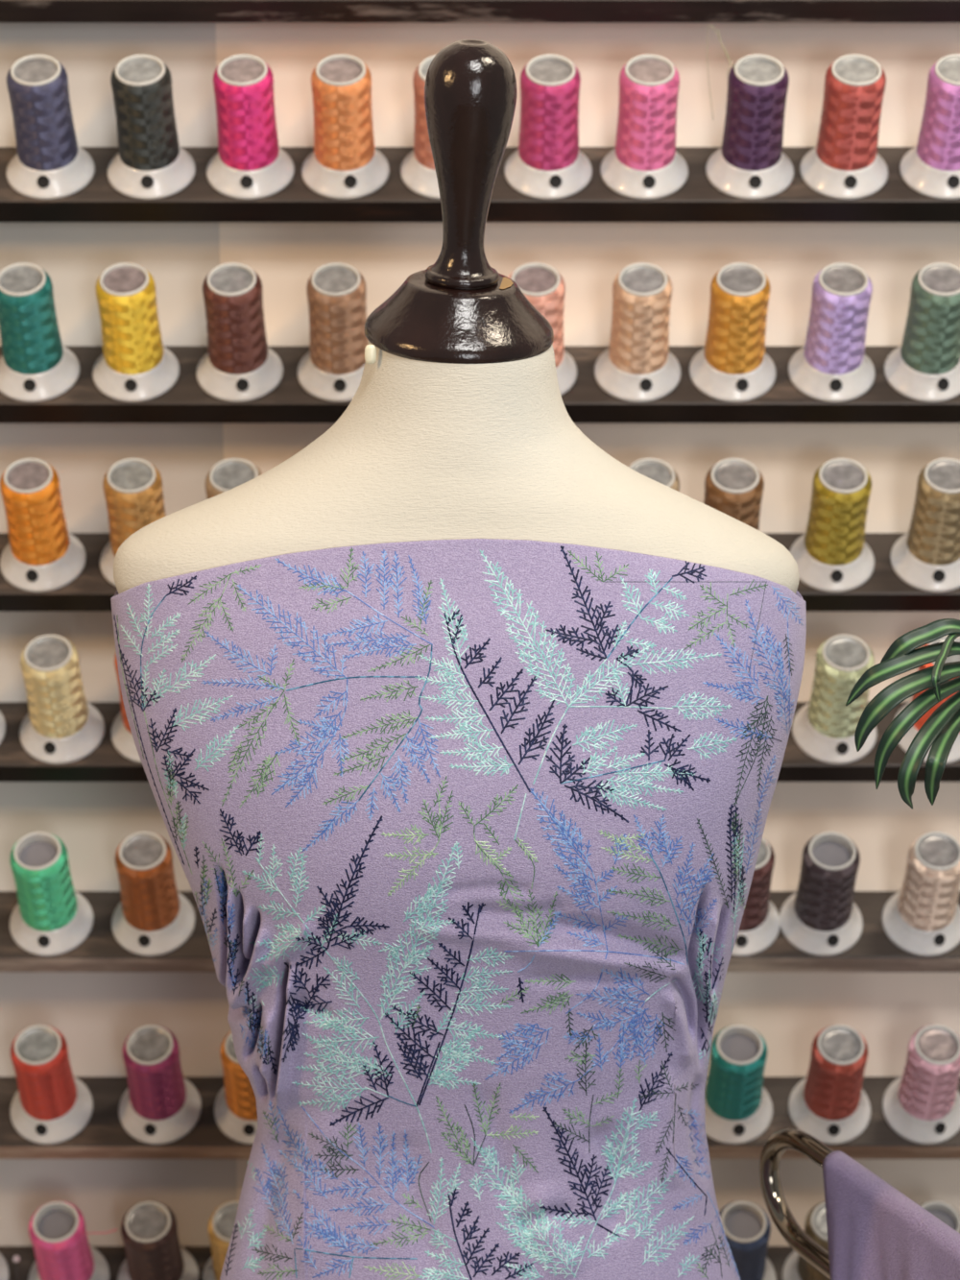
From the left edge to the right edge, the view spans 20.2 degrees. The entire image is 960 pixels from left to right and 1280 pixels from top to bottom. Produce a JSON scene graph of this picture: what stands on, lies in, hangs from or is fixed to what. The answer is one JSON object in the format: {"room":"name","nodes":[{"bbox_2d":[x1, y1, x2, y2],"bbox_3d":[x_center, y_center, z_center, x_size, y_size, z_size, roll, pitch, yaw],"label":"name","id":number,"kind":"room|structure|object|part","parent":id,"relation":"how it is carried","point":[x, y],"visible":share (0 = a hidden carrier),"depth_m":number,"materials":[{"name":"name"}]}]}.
{"room":"sewing shop","nodes":[
{"label":"sewing shop","id":0,"kind":"room"},
{"bbox_2d":[0,23,959,1246],"bbox_3d":[0.000,-0.321,1.911,3.200,2.700,0.080,0,11,0],"label":"wall","id":1,"kind":"structure","parent":0,"point":[95,1013],"depth_m":1.90,"materials":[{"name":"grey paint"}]},
{"bbox_2d":[0,1246,795,1279],"bbox_3d":[0.000,0.485,2.003,1.100,0.050,0.046,0,11,0],"label":"display shelf","id":2,"kind":"object","parent":1,"relation":"attached to","point":[114,1256],"visible":0.02,"depth_m":2.02,"materials":[{"name":"paint"}]},
{"bbox_2d":[0,1253,8,1279],"bbox_3d":[-0.385,0.450,1.978,0.060,0.096,0.088,2,11,13],"label":"thread spool","id":3,"kind":"object","parent":2,"relation":"in","point":[4,1269],"visible":1,"depth_m":2.00,"materials":[{"name":"white plastic"}]},
{"bbox_2d":[12,1255,20,1279],"bbox_3d":[-0.342,0.472,1.987,0.005,0.037,0.005,0,11,0],"label":"pin","id":4,"kind":"object","parent":2,"relation":"on","point":[16,1258],"visible":1,"depth_m":1.98,"materials":[{"name":"metal"}]},
{"bbox_2d":[27,1200,117,1279],"bbox_3d":[-0.301,0.451,1.975,0.061,0.096,0.093,-3,11,-14],"label":"thread spool","id":5,"kind":"object","parent":2,"relation":"in","point":[58,1232],"visible":1,"depth_m":1.95,"materials":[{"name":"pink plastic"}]},
{"bbox_2d":[117,1200,198,1279],"bbox_3d":[-0.244,0.450,1.978,0.060,0.096,0.088,2,11,13],"label":"thread spool","id":6,"kind":"object","parent":2,"relation":"in","point":[149,1229],"visible":1,"depth_m":1.95,"materials":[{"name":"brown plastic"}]},
{"bbox_2d":[202,1200,239,1279],"bbox_3d":[-0.181,0.450,1.978,0.060,0.096,0.088,3,11,13],"label":"thread spool","id":7,"kind":"object","parent":2,"relation":"in","point":[221,1223],"visible":0.43,"depth_m":1.94,"materials":[{"name":"yellow fabric"}]},
{"bbox_2d":[719,1200,775,1279],"bbox_3d":[0.186,0.450,1.978,0.060,0.096,0.088,3,11,13],"label":"thread spool","id":8,"kind":"object","parent":2,"relation":"in","point":[747,1227],"visible":0.67,"depth_m":1.95,"materials":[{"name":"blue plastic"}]},
{"bbox_2d":[782,1201,830,1279],"bbox_3d":[0.251,0.450,1.978,0.060,0.096,0.088,2,11,13],"label":"thread spool","id":9,"kind":"object","parent":2,"relation":"in","point":[795,1267],"visible":0.35,"depth_m":1.96,"materials":[{"name":"plastic"}]},
{"bbox_2d":[919,1200,959,1232],"bbox_3d":[0.326,0.450,1.978,0.060,0.096,0.088,2,11,13],"label":"thread spool","id":10,"kind":"object","parent":2,"relation":"in","point":[945,1212],"visible":0.18,"depth_m":1.95,"materials":[{"name":"white plastic"}]},
{"bbox_2d":[0,146,959,222],"bbox_3d":[0.000,-0.313,1.848,1.100,0.050,0.046,0,11,0],"label":"display shelf","id":11,"kind":"object","parent":1,"relation":"attached to","point":[697,201],"visible":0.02,"depth_m":1.83,"materials":[{"name":"paint"}]},
{"bbox_2d":[6,54,95,199],"bbox_3d":[-0.299,-0.347,1.822,0.060,0.096,0.088,2,11,13],"label":"thread spool","id":12,"kind":"object","parent":11,"relation":"in","point":[49,163],"visible":1,"depth_m":1.80,"materials":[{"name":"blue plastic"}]},
{"bbox_2d":[107,53,195,199],"bbox_3d":[-0.230,-0.347,1.823,0.060,0.096,0.088,2,11,13],"label":"thread spool","id":13,"kind":"object","parent":11,"relation":"in","point":[150,163],"visible":1,"depth_m":1.80,"materials":[{"name":"black fabric"}]},
{"bbox_2d":[206,53,294,199],"bbox_3d":[-0.162,-0.347,1.823,0.060,0.096,0.088,3,11,13],"label":"thread spool","id":14,"kind":"object","parent":11,"relation":"in","point":[249,163],"visible":1,"depth_m":1.80,"materials":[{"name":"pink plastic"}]},
{"bbox_2d":[301,54,389,199],"bbox_3d":[-0.096,-0.347,1.823,0.060,0.096,0.088,3,11,13],"label":"thread spool","id":15,"kind":"object","parent":11,"relation":"in","point":[345,163],"visible":1,"depth_m":1.80,"materials":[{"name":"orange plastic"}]},
{"bbox_2d":[400,54,440,199],"bbox_3d":[-0.029,-0.347,1.823,0.060,0.096,0.088,2,11,13],"label":"thread spool","id":16,"kind":"object","parent":11,"relation":"in","point":[418,171],"visible":0.33,"depth_m":1.82,"materials":[{"name":"orange fabric"}]},
{"bbox_2d":[504,54,592,199],"bbox_3d":[0.043,-0.347,1.823,0.060,0.096,0.088,2,11,13],"label":"thread spool","id":17,"kind":"object","parent":11,"relation":"in","point":[548,163],"visible":1,"depth_m":1.80,"materials":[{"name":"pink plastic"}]},
{"bbox_2d":[600,54,688,199],"bbox_3d":[0.109,-0.347,1.823,0.060,0.096,0.088,2,11,13],"label":"thread spool","id":18,"kind":"object","parent":11,"relation":"in","point":[644,163],"visible":1,"depth_m":1.80,"materials":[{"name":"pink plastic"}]},
{"bbox_2d":[705,24,794,199],"bbox_3d":[0.181,-0.357,1.821,0.060,0.115,0.088,3,11,13],"label":"thread spool","id":19,"kind":"object","parent":11,"relation":"in","point":[751,163],"visible":1,"depth_m":1.80,"materials":[{"name":"purple fabric"}]},
{"bbox_2d":[799,54,888,199],"bbox_3d":[0.246,-0.347,1.823,0.060,0.096,0.088,2,11,13],"label":"thread spool","id":20,"kind":"object","parent":11,"relation":"in","point":[845,163],"visible":1,"depth_m":1.80,"materials":[{"name":"red fabric"}]},
{"bbox_2d":[899,53,959,199],"bbox_3d":[0.315,-0.347,1.823,0.060,0.096,0.088,3,11,13],"label":"thread spool","id":21,"kind":"object","parent":11,"relation":"in","point":[931,168],"visible":1,"depth_m":1.81,"materials":[{"name":"purple fabric"}]},
{"bbox_2d":[0,345,959,423],"bbox_3d":[0.000,-0.178,1.874,1.100,0.050,0.046,0,11,0],"label":"display shelf","id":22,"kind":"object","parent":1,"relation":"attached to","point":[586,401],"visible":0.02,"depth_m":1.86,"materials":[{"name":"paint"}]},
{"bbox_2d":[0,262,79,402],"bbox_3d":[-0.313,-0.212,1.849,0.060,0.096,0.088,3,11,13],"label":"thread spool","id":23,"kind":"object","parent":22,"relation":"in","point":[36,366],"visible":1,"depth_m":1.83,"materials":[{"name":"teal fabric"}]},
{"bbox_2d":[92,262,179,402],"bbox_3d":[-0.244,-0.212,1.849,0.060,0.096,0.088,2,11,13],"label":"thread spool","id":24,"kind":"object","parent":22,"relation":"in","point":[134,365],"visible":1,"depth_m":1.83,"materials":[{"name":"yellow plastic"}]},
{"bbox_2d":[196,262,283,402],"bbox_3d":[-0.171,-0.212,1.849,0.060,0.096,0.088,2,11,12],"label":"thread spool","id":25,"kind":"object","parent":22,"relation":"in","point":[239,365],"visible":1,"depth_m":1.83,"materials":[{"name":"brown fabric"}]},
{"bbox_2d":[297,262,368,402],"bbox_3d":[-0.101,-0.212,1.849,0.060,0.096,0.088,3,11,13],"label":"thread spool","id":26,"kind":"object","parent":22,"relation":"in","point":[332,370],"visible":0.91,"depth_m":1.83,"materials":[{"name":"brown fabric"}]},
{"bbox_2d":[508,262,577,395],"bbox_3d":[0.033,-0.212,1.849,0.060,0.096,0.088,2,11,13],"label":"thread spool","id":27,"kind":"object","parent":22,"relation":"in","point":[542,284],"visible":0.42,"depth_m":1.81,"materials":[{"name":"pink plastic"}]},
{"bbox_2d":[594,262,680,402],"bbox_3d":[0.106,-0.212,1.849,0.060,0.096,0.088,2,11,13],"label":"thread spool","id":28,"kind":"object","parent":22,"relation":"in","point":[638,365],"visible":1,"depth_m":1.83,"materials":[{"name":"beige fabric"}]},
{"bbox_2d":[689,262,776,402],"bbox_3d":[0.172,-0.212,1.849,0.060,0.096,0.088,2,11,13],"label":"thread spool","id":29,"kind":"object","parent":22,"relation":"in","point":[733,365],"visible":1,"depth_m":1.83,"materials":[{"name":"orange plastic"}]},
{"bbox_2d":[788,262,875,402],"bbox_3d":[0.241,-0.212,1.849,0.060,0.096,0.088,2,11,12],"label":"thread spool","id":30,"kind":"object","parent":22,"relation":"in","point":[833,365],"visible":1,"depth_m":1.83,"materials":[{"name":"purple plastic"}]},
{"bbox_2d":[884,262,959,402],"bbox_3d":[0.308,-0.212,1.849,0.060,0.096,0.088,3,11,13],"label":"thread spool","id":31,"kind":"object","parent":22,"relation":"in","point":[926,367],"visible":1,"depth_m":1.83,"materials":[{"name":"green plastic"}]},
{"bbox_2d":[0,0,959,23],"bbox_3d":[0.000,-0.444,1.823,1.100,0.050,0.046,0,11,0],"label":"display shelf","id":32,"kind":"object","parent":1,"relation":"attached to","point":[11,11],"visible":1,"depth_m":1.81,"materials":[{"name":"paint"}]},
{"bbox_2d":[0,1076,959,1159],"bbox_3d":[0.000,0.353,1.978,1.100,0.050,0.046,0,11,0],"label":"display shelf","id":33,"kind":"object","parent":1,"relation":"attached to","point":[104,1136],"visible":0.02,"depth_m":1.97,"materials":[{"name":"paint"}]},
{"bbox_2d":[10,1024,93,1144],"bbox_3d":[-0.319,0.319,1.952,0.060,0.096,0.088,2,11,13],"label":"thread spool","id":34,"kind":"object","parent":33,"relation":"in","point":[50,1105],"visible":1,"depth_m":1.93,"materials":[{"name":"red fabric"}]},
{"bbox_2d":[119,1024,201,1144],"bbox_3d":[-0.239,0.319,1.952,0.060,0.096,0.088,2,11,12],"label":"thread spool","id":35,"kind":"object","parent":33,"relation":"in","point":[159,1105],"visible":1,"depth_m":1.93,"materials":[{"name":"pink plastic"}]},
{"bbox_2d":[214,1031,257,1144],"bbox_3d":[-0.169,0.319,1.952,0.060,0.096,0.088,2,11,13],"label":"thread spool","id":36,"kind":"object","parent":33,"relation":"in","point":[235,1113],"visible":0.41,"depth_m":1.94,"materials":[{"name":"orange fabric"}]},
{"bbox_2d":[704,1024,772,1144],"bbox_3d":[0.181,0.319,1.952,0.060,0.096,0.088,3,11,13],"label":"thread spool","id":37,"kind":"object","parent":33,"relation":"in","point":[738,1108],"visible":0.98,"depth_m":1.93,"materials":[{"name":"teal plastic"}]},
{"bbox_2d":[788,1024,870,1144],"bbox_3d":[0.253,0.319,1.952,0.060,0.096,0.088,2,11,13],"label":"thread spool","id":38,"kind":"object","parent":33,"relation":"in","point":[831,1104],"visible":1,"depth_m":1.93,"materials":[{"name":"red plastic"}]},
{"bbox_2d":[882,1024,959,1144],"bbox_3d":[0.322,0.319,1.952,0.060,0.096,0.088,2,11,13],"label":"thread spool","id":39,"kind":"object","parent":33,"relation":"in","point":[922,1105],"visible":1,"depth_m":1.93,"materials":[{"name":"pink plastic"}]},
{"bbox_2d":[0,891,959,972],"bbox_3d":[0.000,0.213,1.950,1.100,0.050,0.046,0,11,0],"label":"display shelf","id":40,"kind":"object","parent":1,"relation":"attached to","point":[874,952],"visible":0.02,"depth_m":1.94,"materials":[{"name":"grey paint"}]},
{"bbox_2d":[9,831,93,956],"bbox_3d":[-0.315,0.179,1.925,0.060,0.096,0.088,2,11,12],"label":"thread spool","id":41,"kind":"object","parent":40,"relation":"in","point":[49,918],"visible":1,"depth_m":1.91,"materials":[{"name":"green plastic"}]},
{"bbox_2d":[111,831,194,956],"bbox_3d":[-0.241,0.179,1.925,0.060,0.096,0.088,3,11,13],"label":"thread spool","id":42,"kind":"object","parent":40,"relation":"in","point":[152,918],"visible":1,"depth_m":1.91,"materials":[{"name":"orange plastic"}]},
{"bbox_2d":[731,837,780,956],"bbox_3d":[0.183,0.179,1.925,0.060,0.096,0.088,3,11,13],"label":"thread spool","id":43,"kind":"object","parent":40,"relation":"in","point":[760,927],"visible":0.34,"depth_m":1.92,"materials":[{"name":"brown fabric"}]},
{"bbox_2d":[779,831,863,956],"bbox_3d":[0.243,0.179,1.925,0.060,0.096,0.088,2,11,13],"label":"thread spool","id":44,"kind":"object","parent":40,"relation":"in","point":[822,918],"visible":1,"depth_m":1.91,"materials":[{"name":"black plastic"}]},
{"bbox_2d":[882,831,959,956],"bbox_3d":[0.318,0.179,1.925,0.060,0.096,0.088,2,11,13],"label":"thread spool","id":45,"kind":"object","parent":40,"relation":"in","point":[923,918],"visible":1,"depth_m":1.91,"materials":[{"name":"beige fabric"}]},
{"bbox_2d":[0,532,959,611],"bbox_3d":[0.000,-0.047,1.900,1.100,0.050,0.046,0,11,0],"label":"display shelf","id":46,"kind":"object","parent":1,"relation":"attached to","point":[884,591],"visible":0.02,"depth_m":1.89,"materials":[{"name":"paint"}]},
{"bbox_2d":[0,458,86,592],"bbox_3d":[-0.313,-0.082,1.874,0.060,0.096,0.088,2,11,13],"label":"thread spool","id":47,"kind":"object","parent":46,"relation":"in","point":[40,555],"visible":1,"depth_m":1.86,"materials":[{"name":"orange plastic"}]},
{"bbox_2d":[99,458,166,586],"bbox_3d":[-0.242,-0.082,1.874,0.060,0.096,0.088,3,11,13],"label":"thread spool","id":48,"kind":"object","parent":46,"relation":"in","point":[132,487],"visible":0.67,"depth_m":1.84,"materials":[{"name":"orange fabric"}]},
{"bbox_2d":[204,458,262,499],"bbox_3d":[-0.172,-0.082,1.874,0.060,0.096,0.088,2,11,13],"label":"thread spool","id":49,"kind":"object","parent":46,"relation":"in","point":[227,474],"visible":0.3,"depth_m":1.84,"materials":[{"name":"plastic"}]},
{"bbox_2d":[628,458,679,491],"bbox_3d":[0.113,-0.082,1.874,0.060,0.096,0.088,2,11,13],"label":"thread spool","id":50,"kind":"object","parent":46,"relation":"in","point":[657,470],"visible":0.16,"depth_m":1.84,"materials":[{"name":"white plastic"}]},
{"bbox_2d":[703,458,764,531],"bbox_3d":[0.170,-0.082,1.874,0.060,0.096,0.088,2,11,12],"label":"thread spool","id":51,"kind":"object","parent":46,"relation":"in","point":[734,487],"visible":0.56,"depth_m":1.83,"materials":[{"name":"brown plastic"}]},
{"bbox_2d":[789,458,874,592],"bbox_3d":[0.244,-0.082,1.874,0.060,0.096,0.088,3,11,13],"label":"thread spool","id":52,"kind":"object","parent":46,"relation":"in","point":[833,555],"visible":0.98,"depth_m":1.85,"materials":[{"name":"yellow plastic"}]},
{"bbox_2d":[890,458,959,592],"bbox_3d":[0.316,-0.082,1.874,0.060,0.096,0.088,2,11,13],"label":"thread spool","id":53,"kind":"object","parent":46,"relation":"in","point":[927,558],"visible":1,"depth_m":1.86,"materials":[{"name":"beige fabric"}]},
{"bbox_2d":[0,701,959,781],"bbox_3d":[0.000,0.074,1.923,1.100,0.050,0.046,0,11,0],"label":"display shelf","id":54,"kind":"object","parent":1,"relation":"attached to","point":[105,763],"visible":0.02,"depth_m":1.91,"materials":[{"name":"paint"}]},
{"bbox_2d":[0,711,5,744],"bbox_3d":[-0.373,0.040,1.898,0.060,0.096,0.088,3,11,13],"label":"thread spool","id":55,"kind":"object","parent":54,"relation":"in","point":[2,719],"visible":1,"depth_m":1.92,"materials":[{"name":"white plastic"}]},
{"bbox_2d":[19,634,104,764],"bbox_3d":[-0.303,0.040,1.898,0.060,0.096,0.088,2,11,13],"label":"thread spool","id":56,"kind":"object","parent":54,"relation":"in","point":[60,726],"visible":1,"depth_m":1.88,"materials":[{"name":"beige fabric"}]},
{"bbox_2d":[111,653,141,763],"bbox_3d":[-0.237,0.040,1.898,0.060,0.096,0.088,3,11,13],"label":"thread spool","id":57,"kind":"object","parent":54,"relation":"in","point":[122,738],"visible":0.11,"depth_m":1.90,"materials":[{"name":"white plastic"}]},
{"bbox_2d":[792,634,876,764],"bbox_3d":[0.249,0.040,1.898,0.060,0.096,0.088,3,11,13],"label":"thread spool","id":58,"kind":"object","parent":54,"relation":"in","point":[824,728],"visible":0.9,"depth_m":1.88,"materials":[{"name":"green fabric"}]},
{"bbox_2d":[894,634,959,763],"bbox_3d":[0.321,0.040,1.898,0.060,0.096,0.088,2,11,13],"label":"thread spool","id":59,"kind":"object","parent":54,"relation":"in","point":[954,754],"visible":0.1,"depth_m":1.90,"materials":[{"name":"fabric"}]},
{"bbox_3d":[0.000,1.363,0.457,3.200,0.050,3.577,0,11,0],"label":"floor","id":60,"kind":"structure","parent":0,"visible":0},
{"bbox_2d":[113,39,799,594],"bbox_3d":[-0.011,0.381,1.602,0.310,1.441,0.310,11,15,43],"label":"dress form","id":61,"kind":"object","parent":60,"relation":"on","point":[457,424],"visible":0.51,"depth_m":1.46,"materials":[{"name":"beige fabric"}]},
{"bbox_2d":[110,538,806,1279],"bbox_3d":[-0.012,0.212,1.566,0.399,0.571,0.235,0,11,0],"label":"draped fabric","id":62,"kind":"object","parent":61,"relation":"attached to","point":[466,834],"visible":0.98,"depth_m":1.46,"materials":[{"name":"purple fabric"}]},
{"bbox_3d":[-0.005,-0.257,1.457,0.050,0.133,0.066,0,11,0],"label":"neck knob","id":63,"kind":"part","parent":61,"relation":"part of","materials":[{"name":"brown paint"}]},
{"bbox_2d":[759,1129,834,1279],"bbox_3d":[0.293,0.750,1.412,0.268,0.789,0.788,-7,13,-33],"label":"display stand","id":64,"kind":"object","parent":60,"relation":"on","point":[784,1140],"visible":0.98,"depth_m":1.70,"materials":[{"name":"silver metal"}]},
{"bbox_2d":[822,1150,959,1279],"bbox_3d":[0.317,0.531,1.446,0.064,0.349,0.522,-4,12,-22],"label":"cloth","id":65,"kind":"object","parent":64,"relation":"hanging from","point":[876,1231],"visible":1,"depth_m":1.59,"materials":[{"name":"purple fabric"}]},
{"bbox_2d":[845,618,959,808],"bbox_3d":[0.298,0.538,1.612,0.212,1.128,0.212,6,13,29],"label":"monstera plant","id":66,"kind":"object","parent":60,"relation":"on","point":[941,730],"visible":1,"depth_m":1.47,"materials":[{"name":"green plant"}]}
]}

